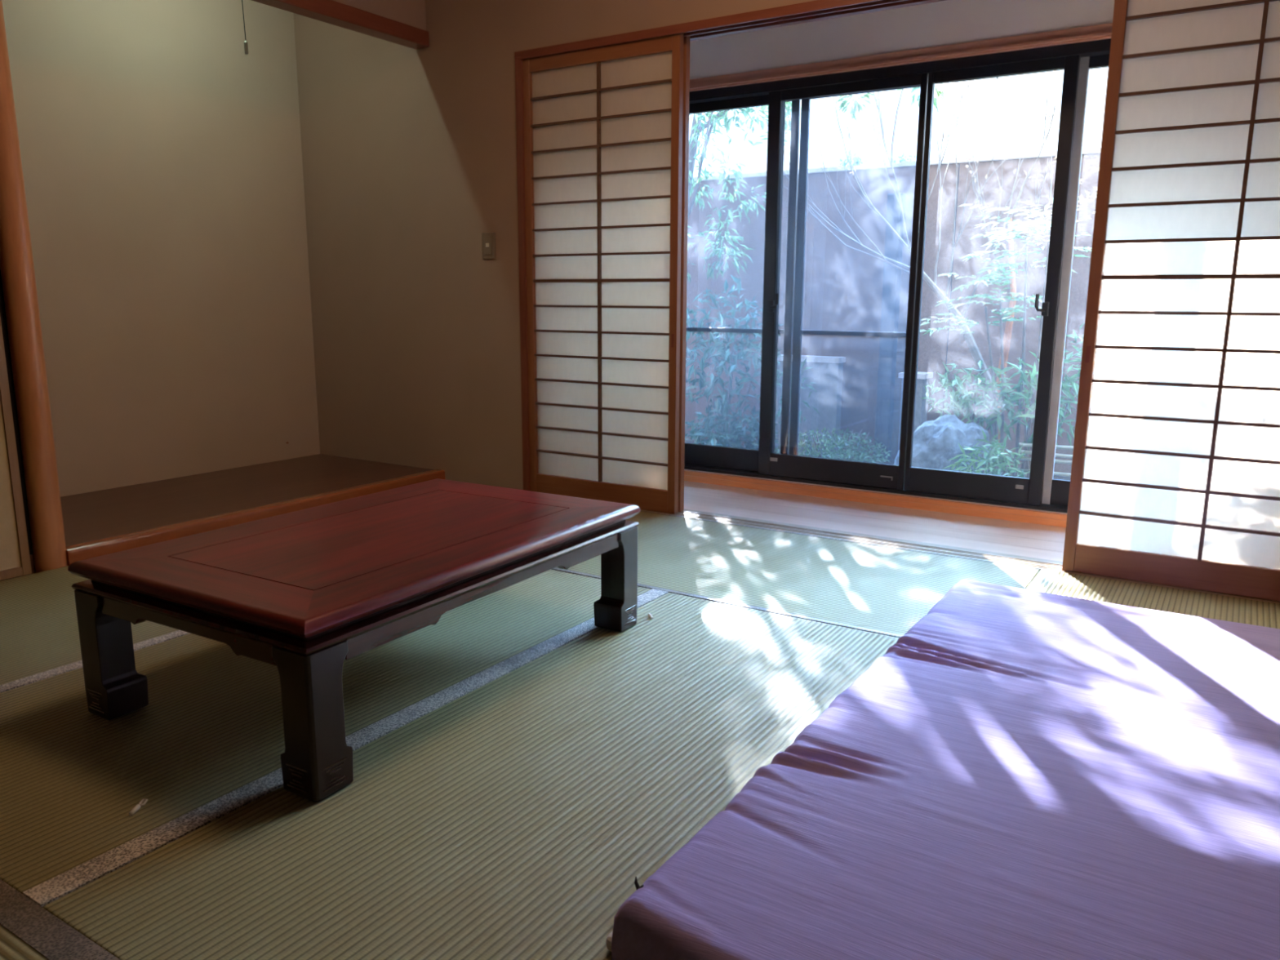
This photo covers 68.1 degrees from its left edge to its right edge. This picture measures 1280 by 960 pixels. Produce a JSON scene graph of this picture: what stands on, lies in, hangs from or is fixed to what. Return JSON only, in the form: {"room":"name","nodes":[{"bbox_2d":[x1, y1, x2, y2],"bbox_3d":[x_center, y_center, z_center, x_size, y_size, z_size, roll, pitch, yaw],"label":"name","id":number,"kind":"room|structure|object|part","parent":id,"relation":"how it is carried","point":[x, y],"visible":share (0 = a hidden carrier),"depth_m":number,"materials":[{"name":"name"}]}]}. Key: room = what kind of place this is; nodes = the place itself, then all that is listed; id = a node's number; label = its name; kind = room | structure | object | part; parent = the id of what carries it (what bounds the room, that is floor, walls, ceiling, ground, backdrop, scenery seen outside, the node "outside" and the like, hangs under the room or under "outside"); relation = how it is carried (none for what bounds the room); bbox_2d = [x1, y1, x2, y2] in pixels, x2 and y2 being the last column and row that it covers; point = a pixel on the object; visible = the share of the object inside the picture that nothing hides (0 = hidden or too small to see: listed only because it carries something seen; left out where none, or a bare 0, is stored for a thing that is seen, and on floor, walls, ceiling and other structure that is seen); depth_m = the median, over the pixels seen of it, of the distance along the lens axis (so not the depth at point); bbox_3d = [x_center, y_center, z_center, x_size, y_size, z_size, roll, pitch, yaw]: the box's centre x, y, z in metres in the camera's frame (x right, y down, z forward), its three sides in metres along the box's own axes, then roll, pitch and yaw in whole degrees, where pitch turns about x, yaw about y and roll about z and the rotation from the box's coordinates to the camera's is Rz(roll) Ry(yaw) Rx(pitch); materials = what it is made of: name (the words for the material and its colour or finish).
{"room":"traditional dwelling","nodes":[
{"label":"traditional dwelling","id":0,"kind":"room"},
{"bbox_2d":[1,0,319,497],"bbox_3d":[-2.270,-1.072,4.051,0.088,2.587,1.971,7,13,32],"label":"wall","id":1,"kind":"structure","parent":0,"point":[162,161],"depth_m":4.22,"materials":[{"name":"beige paint"}]},
{"bbox_2d":[0,0,426,581],"bbox_3d":[-1.714,-0.921,3.284,0.088,2.587,2.693,7,13,32],"label":"wall","id":2,"kind":"structure","parent":0,"point":[410,12],"depth_m":3.87,"materials":[{"name":"beige paint"}]},
{"bbox_2d":[251,0,429,49],"bbox_3d":[-1.478,-1.815,3.449,0.088,0.066,1.883,7,13,32],"label":"beam","id":3,"kind":"structure","parent":2,"relation":"attached to","point":[330,11],"depth_m":3.88,"materials":[{"name":"brown wood"}]},
{"bbox_2d":[20,453,444,576],"bbox_3d":[-1.832,0.105,4.045,0.906,0.105,1.883,7,13,32],"label":"platform","id":4,"kind":"structure","parent":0,"point":[97,523],"depth_m":3.94,"materials":[{"name":"brown wood"}]},
{"bbox_2d":[293,0,816,489],"bbox_3d":[0.205,-0.994,3.703,4.646,2.587,0.088,7,13,32],"label":"wall","id":5,"kind":"structure","parent":0,"point":[409,155],"depth_m":4.42,"materials":[{"name":"beige paint"}]},
{"bbox_2d":[481,232,496,258],"bbox_3d":[-0.672,-1.041,4.202,0.074,0.113,0.014,7,13,32],"label":"light switch","id":6,"kind":"object","parent":5,"relation":"attached to","point":[489,251],"visible":1,"depth_m":4.20,"materials":[{"name":"beige plastic"}]},
{"bbox_2d":[515,56,530,490],"bbox_3d":[-0.486,-0.870,4.174,0.033,1.877,0.107,7,13,32],"label":"door frame","id":7,"kind":"structure","parent":5,"relation":"attached to","point":[518,62],"depth_m":4.12,"materials":[{"name":"brown wood"}]},
{"bbox_2d":[514,0,946,59],"bbox_3d":[0.813,-1.620,3.196,3.096,0.032,0.122,7,13,32],"label":"rail","id":8,"kind":"object","parent":5,"relation":"attached to","point":[818,10],"visible":0.69,"depth_m":3.43,"materials":[{"name":"brown wood"}]},
{"bbox_2d":[684,480,1066,561],"bbox_3d":[0.972,0.183,3.847,3.960,0.052,0.557,7,13,32],"label":"floor","id":9,"kind":"structure","parent":0,"point":[1046,542],"depth_m":3.81,"materials":[{"name":"wood"}]},
{"bbox_2d":[684,470,1066,527],"bbox_3d":[1.125,0.115,4.079,3.960,0.099,0.042,7,13,32],"label":"window sill","id":10,"kind":"structure","parent":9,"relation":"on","point":[1042,517],"depth_m":4.09,"materials":[{"name":"orange wood"}]},
{"bbox_2d":[689,0,1114,79],"bbox_3d":[1.166,-1.979,3.724,3.960,0.547,0.119,7,13,32],"label":"wall","id":11,"kind":"structure","parent":0,"point":[948,22],"depth_m":3.79,"materials":[{"name":"paint"}]},
{"bbox_3d":[-1.848,-2.214,3.613,0.845,0.035,1.883,7,13,32],"label":"ceiling","id":12,"kind":"structure","parent":0,"visible":0},
{"bbox_2d":[241,0,248,54],"bbox_3d":[-1.580,-1.933,3.631,0.079,0.521,0.704,7,13,32],"label":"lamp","id":13,"kind":"object","parent":12,"relation":"hanging from","point":[246,43],"visible":1,"depth_m":3.74,"materials":[{"name":"metal"}]},
{"bbox_3d":[-1.563,-1.952,3.704,0.004,0.440,0.010,7,13,32],"label":"pull cord","id":14,"kind":"part","parent":13,"relation":"part of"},
{"bbox_3d":[-0.810,0.729,1.355,5.984,0.088,5.368,7,13,32],"label":"floor","id":15,"kind":"structure","parent":0,"visible":0},
{"bbox_2d":[0,0,67,573],"bbox_3d":[-1.935,-0.891,2.892,0.096,2.499,0.095,7,13,32],"label":"post","id":16,"kind":"object","parent":15,"relation":"on","point":[16,260],"visible":0.96,"depth_m":2.95,"materials":[{"name":"brown wood"}]},
{"bbox_2d":[0,879,119,959],"bbox_3d":[-1.109,0.721,1.015,1.782,0.054,0.893,7,13,32],"label":"mat","id":17,"kind":"object","parent":15,"relation":"on","point":[28,931],"visible":1,"depth_m":1.32,"materials":[{"name":"wicker"}]},
{"bbox_2d":[0,565,190,693],"bbox_3d":[-1.529,0.365,2.843,0.924,0.054,1.794,7,13,32],"label":"mat","id":18,"kind":"object","parent":15,"relation":"on","point":[39,633],"visible":0.07,"depth_m":2.52,"materials":[{"name":"wicker"}]},
{"bbox_2d":[0,569,668,907],"bbox_3d":[-0.767,0.461,2.367,0.879,0.054,1.794,7,13,32],"label":"mat","id":19,"kind":"object","parent":15,"relation":"on","point":[208,742],"visible":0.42,"depth_m":1.96,"materials":[{"name":"wicker"}]},
{"bbox_2d":[128,799,147,815],"bbox_3d":[-0.872,0.569,1.647,0.013,0.008,0.046,0,11,-2],"label":"clip","id":20,"kind":"object","parent":19,"relation":"on","point":[137,806],"visible":1,"depth_m":1.64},
{"bbox_3d":[-0.874,0.571,1.636,0.008,0.008,0.024,0,11,0],"label":"stem","id":21,"kind":"part","parent":20,"relation":"part of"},
{"bbox_2d":[67,478,639,801],"bbox_3d":[-0.594,0.282,2.276,0.723,0.334,1.105,7,13,30],"label":"table","id":22,"kind":"object","parent":19,"relation":"on","point":[303,593],"visible":1,"depth_m":1.97,"materials":[{"name":"brown wood"}]},
{"bbox_3d":[-1.122,0.360,2.014,0.092,0.275,0.092,7,13,30],"label":"leg","id":23,"kind":"part","parent":22,"relation":"part of","materials":[{"name":"black wood"}]},
{"bbox_3d":[-0.842,0.214,1.838,0.723,0.037,0.135,7,13,30],"label":"rail","id":24,"kind":"part","parent":22,"relation":"part of","materials":[{"name":"brown wood"}]},
{"bbox_3d":[-0.846,0.106,2.395,0.135,0.037,1.105,7,13,30],"label":"rail","id":25,"kind":"part","parent":22,"relation":"part of","materials":[{"name":"brown wood"}]},
{"bbox_3d":[-0.584,0.424,1.698,0.092,0.275,0.092,7,13,30],"label":"leg","id":26,"kind":"part","parent":22,"relation":"part of","materials":[{"name":"black wood"}]},
{"bbox_3d":[-0.593,0.170,2.254,0.719,0.019,1.101,7,13,30],"label":"molding","id":27,"kind":"part","parent":22,"relation":"part of","materials":[{"name":"brown wood"}]},
{"bbox_3d":[-0.593,0.130,2.246,0.447,0.025,0.829,7,13,30],"label":"panel","id":28,"kind":"part","parent":22,"relation":"part of","materials":[{"name":"brown wood"}]},
{"bbox_3d":[-0.341,0.166,2.099,0.135,0.037,1.105,7,13,30],"label":"rail","id":29,"kind":"part","parent":22,"relation":"part of","materials":[{"name":"brown wood"}]},
{"bbox_3d":[-0.344,0.058,2.656,0.723,0.037,0.135,7,13,30],"label":"rail","id":30,"kind":"part","parent":22,"relation":"part of","materials":[{"name":"brown wood"}]},
{"bbox_3d":[-0.066,0.262,2.548,0.092,0.275,0.092,7,13,30],"label":"leg","id":31,"kind":"part","parent":22,"relation":"part of","materials":[{"name":"black wood"}]},
{"bbox_2d":[43,592,899,959],"bbox_3d":[-0.015,0.556,1.897,0.901,0.052,1.794,7,13,32],"label":"mat","id":32,"kind":"object","parent":15,"relation":"on","point":[514,818],"visible":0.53,"depth_m":1.63,"materials":[{"name":"green wicker"}]},
{"bbox_2d":[551,510,1040,637],"bbox_3d":[0.338,0.296,3.245,1.782,0.054,0.895,7,13,32],"label":"mat","id":33,"kind":"object","parent":15,"relation":"on","point":[877,588],"visible":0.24,"depth_m":3.09,"materials":[{"name":"wicker"}]},
{"bbox_2d":[640,508,1279,604],"bbox_3d":[0.795,0.239,3.557,3.011,0.052,0.129,7,13,32],"label":"track","id":34,"kind":"object","parent":15,"relation":"on","point":[1044,564],"visible":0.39,"depth_m":3.44,"materials":[{"name":"brown wood"}]},
{"bbox_2d":[522,33,684,513],"bbox_3d":[-0.167,-0.816,3.943,0.762,1.861,0.031,7,13,32],"label":"door","id":35,"kind":"structure","parent":34,"relation":"on","point":[603,125],"depth_m":3.92,"materials":[{"name":"white paper"}]},
{"bbox_3d":[-0.163,-1.699,3.773,0.692,0.062,0.026,7,13,32],"label":"rail","id":36,"kind":"part","parent":35,"relation":"part of","materials":[{"name":"brown wood"}]},
{"bbox_3d":[-0.171,0.052,4.112,0.692,0.092,0.026,7,13,32],"label":"rail","id":37,"kind":"part","parent":35,"relation":"part of","materials":[{"name":"brown wood"}]},
{"bbox_3d":[0.131,-0.557,3.783,0.012,0.053,0.004,7,13,32],"label":"finger pull","id":38,"kind":"part","parent":35,"relation":"part of","materials":[{"name":"brown wood"}]},
{"bbox_2d":[678,35,690,511],"bbox_3d":[-0.139,-0.823,3.979,0.758,1.861,0.031,7,13,32],"label":"door","id":39,"kind":"structure","parent":34,"relation":"on","point":[686,39],"depth_m":3.77,"materials":[{"name":"brown wood"}]},
{"bbox_2d":[1062,0,1279,601],"bbox_3d":[1.729,-0.578,2.759,0.767,1.861,0.031,7,13,32],"label":"door","id":40,"kind":"structure","parent":34,"relation":"on","point":[1175,477],"depth_m":2.83,"materials":[{"name":"white paper"}]},
{"bbox_3d":[1.412,-0.396,2.983,0.012,0.053,0.004,7,13,32],"label":"finger pull","id":41,"kind":"part","parent":40,"relation":"part of","materials":[{"name":"brown wood"}]},
{"bbox_3d":[1.725,0.290,2.927,0.697,0.092,0.026,7,13,32],"label":"rail","id":42,"kind":"part","parent":40,"relation":"part of","materials":[{"name":"brown wood"}]},
{"bbox_2d":[1025,568,1279,628],"bbox_3d":[1.224,0.509,2.170,0.887,0.052,1.790,7,13,32],"label":"mat","id":43,"kind":"object","parent":15,"relation":"on","point":[1221,607],"visible":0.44,"depth_m":2.83,"materials":[{"name":"wicker"}]},
{"bbox_2d":[605,579,1279,959],"bbox_3d":[0.883,0.519,1.666,1.155,0.112,1.776,7,13,32],"label":"cover","id":44,"kind":"object","parent":43,"relation":"on","point":[1023,774],"visible":1,"depth_m":1.46,"materials":[{"name":"purple fabric"}]},
{"bbox_3d":[0.707,-2.772,3.915,12.320,6.600,0.150,7,13,32],"label":"wall","id":45,"kind":"structure","parent":0,"visible":0},
{"bbox_2d":[684,22,1112,514],"bbox_3d":[1.161,-0.817,3.949,3.960,1.820,0.154,7,13,32],"label":"window","id":46,"kind":"structure","parent":45,"relation":"in","point":[941,482],"depth_m":3.78,"materials":[{"name":"black metal"}]},
{"bbox_2d":[684,94,785,471],"bbox_3d":[0.337,-0.907,4.503,0.700,1.705,0.031,7,13,32],"label":"window","id":47,"kind":"structure","parent":46,"relation":"attached to","point":[726,457],"depth_m":4.50,"materials":[{"name":"black metal"}]},
{"bbox_3d":[0.331,-0.120,4.657,0.607,0.102,0.027,7,13,32],"label":"rail","id":48,"kind":"part","parent":47,"relation":"part of","materials":[{"name":"black metal"}]},
{"bbox_3d":[0.338,-1.721,4.347,0.607,0.048,0.027,7,13,32],"label":"rail","id":49,"kind":"part","parent":47,"relation":"part of","materials":[{"name":"black metal"}]},
{"bbox_2d":[686,99,800,454],"bbox_3d":[0.405,-0.920,4.556,0.722,1.734,0.019,7,13,32],"label":"window frame","id":50,"kind":"structure","parent":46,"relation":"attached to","point":[796,104],"depth_m":4.37,"materials":[{"name":"black metal"}]},
{"bbox_3d":[0.404,-0.727,4.593,0.648,0.019,0.019,7,13,32],"label":"rail","id":51,"kind":"part","parent":50,"relation":"part of","materials":[{"name":"black metal"}]},
{"bbox_2d":[758,73,928,489],"bbox_3d":[0.850,-0.829,4.113,0.690,1.705,0.062,7,13,32],"label":"window","id":52,"kind":"structure","parent":46,"relation":"attached to","point":[825,469],"depth_m":4.18,"materials":[{"name":"black metal"}]},
{"bbox_3d":[0.604,-0.803,4.252,0.016,0.070,0.040,-9,14,-40],"label":"lever","id":53,"kind":"part","parent":52,"relation":"part of","materials":[{"name":"black metal"}]},
{"bbox_3d":[0.869,-0.043,4.270,0.607,0.102,0.027,7,13,32],"label":"rail","id":54,"kind":"part","parent":52,"relation":"part of","materials":[{"name":"black metal"}]},
{"bbox_3d":[0.876,-1.643,3.960,0.607,0.048,0.027,7,13,32],"label":"rail","id":55,"kind":"part","parent":52,"relation":"part of","materials":[{"name":"black metal"}]},
{"bbox_2d":[789,85,920,455],"bbox_3d":[0.961,-0.851,4.208,0.579,1.734,0.019,7,13,32],"label":"window frame","id":56,"kind":"structure","parent":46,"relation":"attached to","point":[798,331],"depth_m":4.31,"materials":[{"name":"black metal"}]},
{"bbox_3d":[0.960,-0.657,4.246,0.505,0.019,0.019,7,13,32],"label":"rail","id":57,"kind":"part","parent":56,"relation":"part of","materials":[{"name":"black metal"}]},
{"bbox_3d":[0.965,-1.680,4.048,0.505,0.044,0.019,7,13,32],"label":"rail","id":58,"kind":"part","parent":56,"relation":"part of","materials":[{"name":"black metal"}]},
{"bbox_3d":[1.103,0.049,4.172,2.631,0.035,0.119,7,13,32],"label":"sill rail","id":59,"kind":"part","parent":46,"relation":"part of","materials":[{"name":"black metal"}]},
{"bbox_3d":[1.111,-1.656,3.842,2.631,0.040,0.119,7,13,32],"label":"head rail","id":60,"kind":"part","parent":46,"relation":"part of","materials":[{"name":"black metal"}]},
{"bbox_3d":[1.370,0.020,3.956,0.484,0.102,0.027,7,13,32],"label":"rail","id":61,"kind":"part","parent":46,"relation":"part of","materials":[{"name":"black metal"}]},
{"bbox_3d":[1.377,-1.580,3.646,0.484,0.048,0.027,7,13,32],"label":"rail","id":62,"kind":"part","parent":46,"relation":"part of","materials":[{"name":"black metal"}]},
{"bbox_3d":[1.550,-0.684,3.661,0.040,0.070,0.016,3,11,16],"label":"lever","id":63,"kind":"part","parent":46,"relation":"part of","materials":[{"name":"black metal"}]},
{"bbox_2d":[1041,53,1109,506],"bbox_3d":[1.906,-0.710,3.522,0.664,1.705,0.031,7,13,32],"label":"window","id":64,"kind":"structure","parent":46,"relation":"attached to","point":[1055,491],"depth_m":3.67,"materials":[{"name":"grey metal"}]},
{"bbox_3d":[1.905,0.077,3.674,0.572,0.102,0.027,7,13,32],"label":"rail","id":65,"kind":"part","parent":64,"relation":"part of","materials":[{"name":"black metal"}]},
{"bbox_3d":[1.912,-1.523,3.364,0.572,0.048,0.027,7,13,32],"label":"rail","id":66,"kind":"part","parent":64,"relation":"part of","materials":[{"name":"black metal"}]},
{"bbox_3d":[-2.937,-1.486,1.197,0.070,0.695,3.520,7,13,32],"label":"wall","id":67,"kind":"structure","parent":0,"visible":0},
{"bbox_3d":[-2.927,-1.128,1.269,0.088,0.035,3.538,7,13,32],"label":"rail","id":68,"kind":"object","parent":67,"relation":"attached to","visible":0},
{"bbox_2d":[0,315,31,580],"bbox_3d":[-2.173,-0.480,2.546,0.026,1.716,0.803,7,13,32],"label":"door","id":69,"kind":"structure","parent":68,"relation":"attached to","point":[15,558],"depth_m":2.96,"materials":[{"name":"beige paper"}]},
{"bbox_3d":[-2.173,-0.485,2.545,0.012,1.672,0.767,7,13,32],"label":"panel","id":70,"kind":"part","parent":69,"relation":"part of","materials":[{"name":"beige paper"}]},
{"bbox_3d":[-2.177,0.348,2.707,0.023,0.028,0.753,7,13,32],"label":"rail","id":71,"kind":"part","parent":69,"relation":"part of","materials":[{"name":"brown wood"}]},
{"label":"outside","id":72,"kind":"structure","parent":0,"visible":0},
{"bbox_2d":[684,439,1070,479],"bbox_3d":[0.908,0.163,5.662,14.960,0.352,2.103,7,13,32],"label":"garden","id":73,"kind":"object","parent":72,"point":[891,461],"depth_m":6.19,"materials":[{"name":"plant"}]},
{"bbox_2d":[684,395,781,449],"bbox_3d":[0.591,-0.299,6.238,0.697,0.497,0.736,7,13,32],"label":"shrub","id":74,"kind":"object","parent":73,"relation":"on","point":[725,439],"visible":0.77,"depth_m":6.15,"materials":[{"name":"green plant"}]},
{"bbox_2d":[685,274,783,446],"bbox_3d":[0.561,-0.733,6.253,0.786,1.220,0.835,7,13,32],"label":"shrub","id":75,"kind":"object","parent":73,"relation":"on","point":[726,397],"visible":0.77,"depth_m":6.16,"materials":[{"name":"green plant"}]},
{"bbox_2d":[684,102,791,402],"bbox_3d":[0.885,-2.118,5.763,1.983,4.178,3.422,-6,13,-30],"label":"leafy tree","id":76,"kind":"object","parent":73,"relation":"on","point":[697,126],"visible":0.33,"depth_m":6.04,"materials":[{"name":"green plant"}]},
{"bbox_2d":[755,355,819,454],"bbox_3d":[0.910,-0.421,5.933,0.418,0.729,0.381,7,13,32],"label":"shrub","id":77,"kind":"object","parent":73,"relation":"on","point":[778,413],"visible":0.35,"depth_m":5.89,"materials":[{"name":"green plant"}]},
{"bbox_2d":[774,354,845,457],"bbox_3d":[1.110,-0.467,6.468,0.537,0.757,0.123,7,13,32],"label":"wall","id":78,"kind":"structure","parent":73,"relation":"on","point":[826,371],"depth_m":6.34,"materials":[{"name":"concrete"}]},
{"bbox_2d":[774,427,890,464],"bbox_3d":[1.189,-0.152,5.943,0.761,0.358,0.753,7,13,32],"label":"clipped hedge","id":79,"kind":"object","parent":73,"relation":"on","point":[843,443],"visible":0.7,"depth_m":5.86,"materials":[{"name":"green plant"}]},
{"bbox_2d":[874,192,905,462],"bbox_3d":[1.610,-0.922,6.120,0.092,1.786,0.088,7,13,32],"label":"fence post","id":80,"kind":"object","parent":73,"relation":"on","point":[893,245],"visible":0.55,"depth_m":6.07,"materials":[{"name":"grey wood"}]},
{"bbox_2d":[684,147,1101,473],"bbox_3d":[1.092,-1.028,6.595,10.604,2.160,0.141,7,13,32],"label":"wall","id":81,"kind":"structure","parent":73,"relation":"on","point":[842,288],"depth_m":6.14,"materials":[{"name":"brown paint"}]},
{"bbox_2d":[762,80,1048,473],"bbox_3d":[1.465,-1.228,5.496,1.554,2.540,0.694,5,12,21],"label":"bare tree","id":82,"kind":"object","parent":73,"relation":"on","point":[975,353],"visible":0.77,"depth_m":5.33,"materials":[{"name":"grey plant"}]},
{"bbox_2d":[897,371,933,451],"bbox_3d":[1.739,-0.342,6.030,0.167,0.682,0.176,7,13,32],"label":"gate pier","id":83,"kind":"structure","parent":73,"relation":"on","point":[922,379],"depth_m":5.94,"materials":[{"name":"concrete"}]},
{"bbox_2d":[893,413,990,472],"bbox_3d":[1.634,0.014,5.165,0.552,0.761,0.427,7,13,32],"label":"boulder","id":84,"kind":"object","parent":73,"relation":"on","point":[935,442],"visible":0.27,"depth_m":5.00,"materials":[{"name":"grey stone"}]},
{"bbox_2d":[921,359,1018,436],"bbox_3d":[1.803,-0.285,5.213,0.503,0.744,0.522,7,13,32],"label":"shrub","id":85,"kind":"object","parent":73,"relation":"on","point":[966,399],"visible":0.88,"depth_m":5.14,"materials":[{"name":"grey plant"}]},
{"bbox_2d":[943,428,1030,477],"bbox_3d":[1.765,-0.047,4.819,0.428,0.428,0.445,7,13,32],"label":"shrub","id":86,"kind":"object","parent":73,"relation":"on","point":[997,456],"visible":0.7,"depth_m":4.76,"materials":[{"name":"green plant"}]},
{"bbox_2d":[920,167,1098,476],"bbox_3d":[1.942,-0.727,4.957,1.082,1.727,0.715,7,13,32],"label":"tree","id":87,"kind":"object","parent":73,"relation":"on","point":[1040,224],"visible":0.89,"depth_m":4.93,"materials":[{"name":"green plant"}]},
{"bbox_2d":[960,71,1058,445],"bbox_3d":[2.076,-1.085,5.409,0.521,2.294,0.395,7,13,32],"label":"bare tree","id":88,"kind":"object","parent":73,"relation":"on","point":[1008,329],"visible":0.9,"depth_m":5.30,"materials":[{"name":"grey plant"}]},
{"bbox_2d":[983,349,1081,478],"bbox_3d":[2.077,-0.296,4.947,0.564,0.870,0.536,-9,14,-39],"label":"shrub","id":89,"kind":"object","parent":73,"relation":"on","point":[1075,386],"visible":0.44,"depth_m":4.90,"materials":[{"name":"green plant"}]},
{"bbox_2d":[1017,435,1073,476],"bbox_3d":[2.370,0.013,4.596,1.023,0.449,0.067,8,13,34],"label":"bamboo fence","id":90,"kind":"object","parent":73,"relation":"on","point":[1026,445],"visible":0.25,"depth_m":4.74,"materials":[{"name":"beige wood"}]},
{"bbox_2d":[1063,322,1084,410],"bbox_3d":[2.459,-0.400,4.906,0.577,1.092,0.617,7,13,32],"label":"shrub","id":91,"kind":"object","parent":73,"relation":"on","point":[1074,335],"visible":0.05,"depth_m":4.95,"materials":[{"name":"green plant"}]},
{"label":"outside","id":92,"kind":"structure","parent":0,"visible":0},
{"bbox_3d":[7.425,-2.509,19.732,44.000,0.308,28.934,7,13,32],"label":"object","id":93,"kind":"structure","parent":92,"visible":0},
{"bbox_2d":[688,83,945,168],"bbox_3d":[0.783,-3.609,8.340,5.222,6.218,3.021,6,13,29],"label":"tree","id":94,"kind":"object","parent":93,"relation":"on","point":[857,107],"visible":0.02,"depth_m":7.04,"materials":[{"name":"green plant"}]},
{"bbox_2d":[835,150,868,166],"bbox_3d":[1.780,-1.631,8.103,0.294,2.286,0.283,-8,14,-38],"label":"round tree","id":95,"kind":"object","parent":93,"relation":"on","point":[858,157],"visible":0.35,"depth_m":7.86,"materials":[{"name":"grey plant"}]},
{"bbox_2d":[884,151,916,163],"bbox_3d":[2.126,-1.564,7.880,0.323,2.243,0.374,0,11,0],"label":"round tree","id":96,"kind":"object","parent":93,"relation":"on","point":[900,159],"visible":0.1,"depth_m":7.65,"materials":[{"name":"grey plant"}]}
]}

